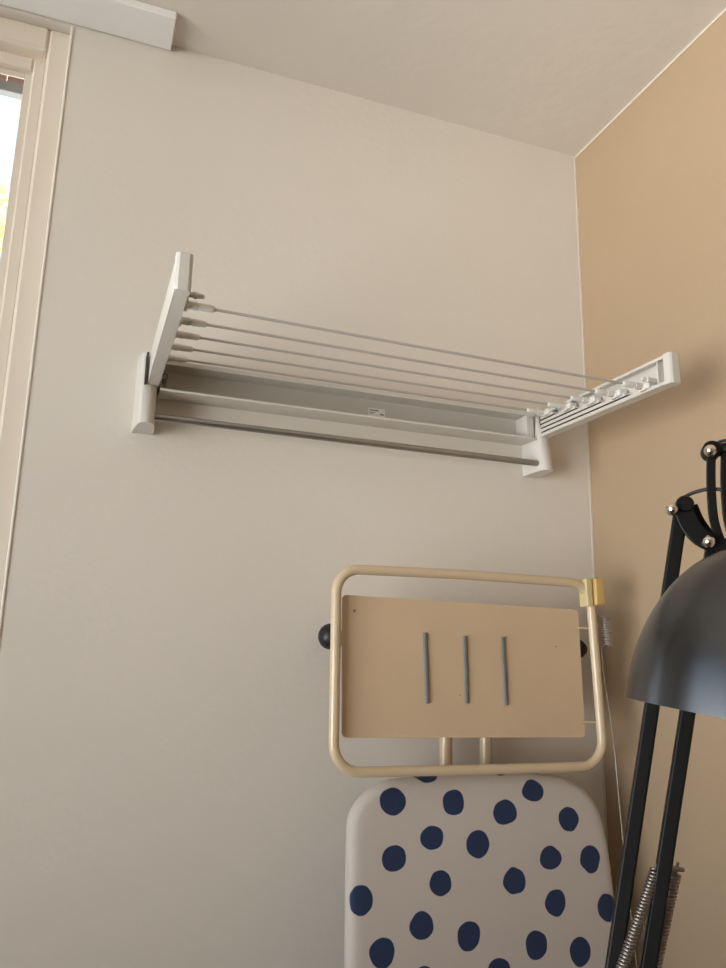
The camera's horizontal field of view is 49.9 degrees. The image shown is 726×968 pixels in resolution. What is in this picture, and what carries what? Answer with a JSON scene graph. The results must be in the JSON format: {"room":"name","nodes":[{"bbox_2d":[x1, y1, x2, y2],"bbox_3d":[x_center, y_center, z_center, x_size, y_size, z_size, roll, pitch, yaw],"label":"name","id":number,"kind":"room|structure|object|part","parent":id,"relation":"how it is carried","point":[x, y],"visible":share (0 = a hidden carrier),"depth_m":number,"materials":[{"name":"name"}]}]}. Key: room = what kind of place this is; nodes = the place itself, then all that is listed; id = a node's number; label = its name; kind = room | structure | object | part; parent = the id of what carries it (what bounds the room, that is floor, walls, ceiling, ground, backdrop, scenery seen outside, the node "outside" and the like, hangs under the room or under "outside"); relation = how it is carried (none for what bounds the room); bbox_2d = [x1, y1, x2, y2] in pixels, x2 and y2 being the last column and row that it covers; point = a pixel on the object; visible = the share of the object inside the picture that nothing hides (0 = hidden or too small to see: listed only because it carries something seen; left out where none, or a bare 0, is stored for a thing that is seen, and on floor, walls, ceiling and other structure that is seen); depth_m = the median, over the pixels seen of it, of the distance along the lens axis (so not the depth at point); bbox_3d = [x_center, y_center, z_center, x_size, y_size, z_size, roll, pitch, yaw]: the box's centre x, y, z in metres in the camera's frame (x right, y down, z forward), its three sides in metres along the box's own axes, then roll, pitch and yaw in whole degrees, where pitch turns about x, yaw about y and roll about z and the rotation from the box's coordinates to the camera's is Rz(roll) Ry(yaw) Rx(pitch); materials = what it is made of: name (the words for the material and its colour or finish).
{"room":"laundry room","nodes":[
{"label":"laundry room","id":0,"kind":"room"},
{"bbox_2d":[0,74,23,84],"bbox_3d":[-0.640,-0.713,1.285,0.360,0.105,0.010,6,-14,-19],"label":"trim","id":1,"kind":"structure","parent":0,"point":[2,76],"depth_m":1.29,"materials":[{"name":"red brick"}]},
{"bbox_2d":[0,4,604,967],"bbox_3d":[-0.527,0.489,0.954,2.099,2.449,0.110,6,-14,-19],"label":"wall","id":2,"kind":"structure","parent":0,"point":[173,794],"depth_m":1.14,"materials":[{"name":"white paint"}]},
{"bbox_2d":[0,16,69,607],"bbox_3d":[-0.639,0.026,1.035,0.335,1.484,0.120,6,-14,-19],"label":"window","id":3,"kind":"structure","parent":2,"relation":"in","point":[36,55],"depth_m":1.13,"materials":[{"name":"white wood"}]},
{"bbox_3d":[-0.670,-0.638,1.215,0.272,0.019,0.037,6,-14,-19],"label":"rail","id":4,"kind":"part","parent":3,"relation":"part of","materials":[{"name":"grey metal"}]},
{"bbox_3d":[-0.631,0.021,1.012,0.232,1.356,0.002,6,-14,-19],"label":"sash","id":5,"kind":"part","parent":3,"relation":"part of","materials":[{"name":"white wood"}]},
{"bbox_3d":[-0.629,0.020,1.008,0.270,1.396,0.022,6,-14,-19],"label":"frame","id":6,"kind":"part","parent":3,"relation":"part of","materials":[{"name":"white wood"}]},
{"bbox_2d":[0,26,72,632],"bbox_3d":[-0.467,0.490,0.919,0.003,2.434,0.008,6,-14,-19],"label":"trim","id":7,"kind":"structure","parent":2,"relation":"attached to","point":[71,32],"depth_m":1.07,"materials":[{"name":"white wood"}]},
{"bbox_2d":[131,251,680,477],"bbox_3d":[0.046,-0.129,1.057,0.661,0.108,0.347,6,-14,-19],"label":"drying rack","id":8,"kind":"object","parent":2,"relation":"attached to","point":[177,380],"visible":1,"depth_m":1.14,"materials":[{"name":"white plastic"}]},
{"bbox_3d":[-0.239,-0.186,0.947,0.016,0.042,0.314,6,-14,-19],"label":"arm","id":9,"kind":"part","parent":8,"relation":"part of"},
{"bbox_3d":[-0.006,-0.119,1.201,0.600,0.045,0.043,6,-14,-19],"label":"wall rail","id":10,"kind":"part","parent":8,"relation":"part of","materials":[{"name":"white metal"}]},
{"bbox_3d":[0.349,-0.122,1.155,0.016,0.047,0.314,6,-14,-19],"label":"arm","id":11,"kind":"part","parent":8,"relation":"part of"},
{"bbox_2d":[318,565,636,967],"bbox_3d":[0.158,0.864,0.962,0.465,1.510,0.175,6,-14,-19],"label":"ironing board","id":12,"kind":"object","parent":2,"relation":"attached to","point":[485,864],"visible":0.97,"depth_m":1.05,"materials":[{"name":"white fabric"}]},
{"bbox_3d":[0.126,0.803,0.983,0.019,1.178,0.113,6,-14,-19],"label":"leg","id":13,"kind":"part","parent":12,"relation":"part of","materials":[{"name":"beige metal"}]},
{"bbox_3d":[0.147,0.258,1.086,0.377,0.187,0.002,6,-14,-19],"label":"iron rest plate","id":14,"kind":"part","parent":12,"relation":"part of","materials":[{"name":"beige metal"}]},
{"bbox_3d":[0.155,0.258,1.080,0.424,0.276,0.014,6,-14,-19],"label":"iron rest frame","id":15,"kind":"part","parent":12,"relation":"part of","materials":[{"name":"beige metal"}]},
{"bbox_3d":[0.187,0.809,1.004,0.019,1.178,0.113,6,-14,-19],"label":"leg","id":16,"kind":"part","parent":12,"relation":"part of","materials":[{"name":"beige metal"}]},
{"bbox_2d":[574,158,607,846],"bbox_3d":[0.382,0.570,1.218,0.003,2.445,0.002,6,-14,-19],"label":"trim","id":17,"kind":"structure","parent":2,"relation":"attached to","point":[588,446],"depth_m":1.36,"materials":[{"name":"paint"}]},
{"bbox_2d":[7,0,725,156],"bbox_3d":[0.018,-1.057,-0.143,2.099,0.100,3.300,6,-14,-19],"label":"ceiling","id":18,"kind":"structure","parent":0,"point":[552,75],"depth_m":1.24,"materials":[{"name":"paint"}]},
{"bbox_2d":[0,0,176,49],"bbox_3d":[-0.828,-0.752,1.014,1.141,0.013,0.068,6,-14,-19],"label":"rail","id":19,"kind":"object","parent":18,"relation":"attached to","point":[138,21],"visible":1,"depth_m":1.17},
{"bbox_2d":[576,12,725,967],"bbox_3d":[0.948,0.270,-0.138,0.100,2.449,3.000,6,-14,-19],"label":"wall","id":20,"kind":"structure","parent":0,"point":[651,186],"depth_m":1.20,"materials":[{"name":"paint"}]},
{"bbox_2d":[575,8,725,157],"bbox_3d":[0.959,-0.947,0.024,0.002,0.004,3.200,6,-14,-19],"label":"trim","id":21,"kind":"structure","parent":20,"relation":"attached to","point":[724,10],"depth_m":1.28,"materials":[{"name":"paint"}]},
{"bbox_3d":[-0.032,1.428,-0.708,2.099,0.100,3.300,6,-14,-19],"label":"floor","id":22,"kind":"structure","parent":0,"visible":0},
{"bbox_2d":[604,439,725,967],"bbox_3d":[0.209,0.781,0.492,0.288,1.703,0.392,6,-14,-19],"label":"floor lamp","id":23,"kind":"object","parent":22,"relation":"on","point":[678,661],"visible":1,"depth_m":0.64,"materials":[{"name":"black metal"}]},
{"bbox_3d":[0.235,0.272,0.668,0.125,0.518,0.014,1,-13,0],"label":"arm","id":24,"kind":"part","parent":23,"relation":"part of","materials":[{"name":"black paint"}]},
{"bbox_3d":[0.282,0.023,0.711,0.012,0.012,0.012,-5,-14,24],"label":"knob","id":25,"kind":"part","parent":23,"relation":"part of","materials":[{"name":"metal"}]},
{"bbox_3d":[0.273,0.104,0.547,0.175,0.148,0.176,6,-14,-19],"label":"lamp shade","id":26,"kind":"part","parent":23,"relation":"part of","materials":[{"name":"black metal"}]},
{"bbox_3d":[0.258,0.293,0.656,0.129,0.493,0.015,1,-13,-1],"label":"arm","id":27,"kind":"part","parent":23,"relation":"part of","materials":[{"name":"black paint"}]},
{"bbox_3d":[0.304,0.039,0.707,0.041,0.049,0.005,-2,-13,12],"label":"elbow plate","id":28,"kind":"part","parent":23,"relation":"part of","materials":[{"name":"black paint"}]},
{"bbox_3d":[0.322,0.013,0.705,0.068,0.022,0.005,-8,-15,34],"label":"power cord","id":29,"kind":"part","parent":23,"relation":"part of","materials":[{"name":"black rubber"}]},
{"bbox_3d":[0.317,0.042,0.728,0.038,0.046,0.005,-1,-13,10],"label":"elbow plate","id":30,"kind":"part","parent":23,"relation":"part of","materials":[{"name":"black paint"}]},
{"bbox_3d":[0.307,0.051,0.691,0.011,0.011,0.012,-5,-14,24],"label":"knob","id":31,"kind":"part","parent":23,"relation":"part of","materials":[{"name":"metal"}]},
{"bbox_3d":[0.311,-0.030,0.698,0.011,0.011,0.012,-3,-13,16],"label":"knob","id":32,"kind":"part","parent":23,"relation":"part of","materials":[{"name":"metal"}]},
{"bbox_3d":[0.321,0.013,0.709,0.014,0.088,0.018,-2,-13,16],"label":"arm","id":33,"kind":"part","parent":23,"relation":"part of","materials":[{"name":"black paint"}]},
{"bbox_3d":[0.332,0.014,0.706,0.014,0.088,0.018,-2,-13,16],"label":"arm","id":34,"kind":"part","parent":23,"relation":"part of","materials":[{"name":"black paint"}]},
{"label":"outside","id":35,"kind":"structure","parent":0,"visible":0},
{"bbox_2d":[0,183,8,251],"bbox_3d":[-3.525,0.543,6.287,3.006,6.597,2.819,6,-14,-19],"label":"tree","id":36,"kind":"object","parent":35,"point":[4,198],"visible":0.02,"depth_m":6.29,"materials":[{"name":"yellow plant"}]}
]}

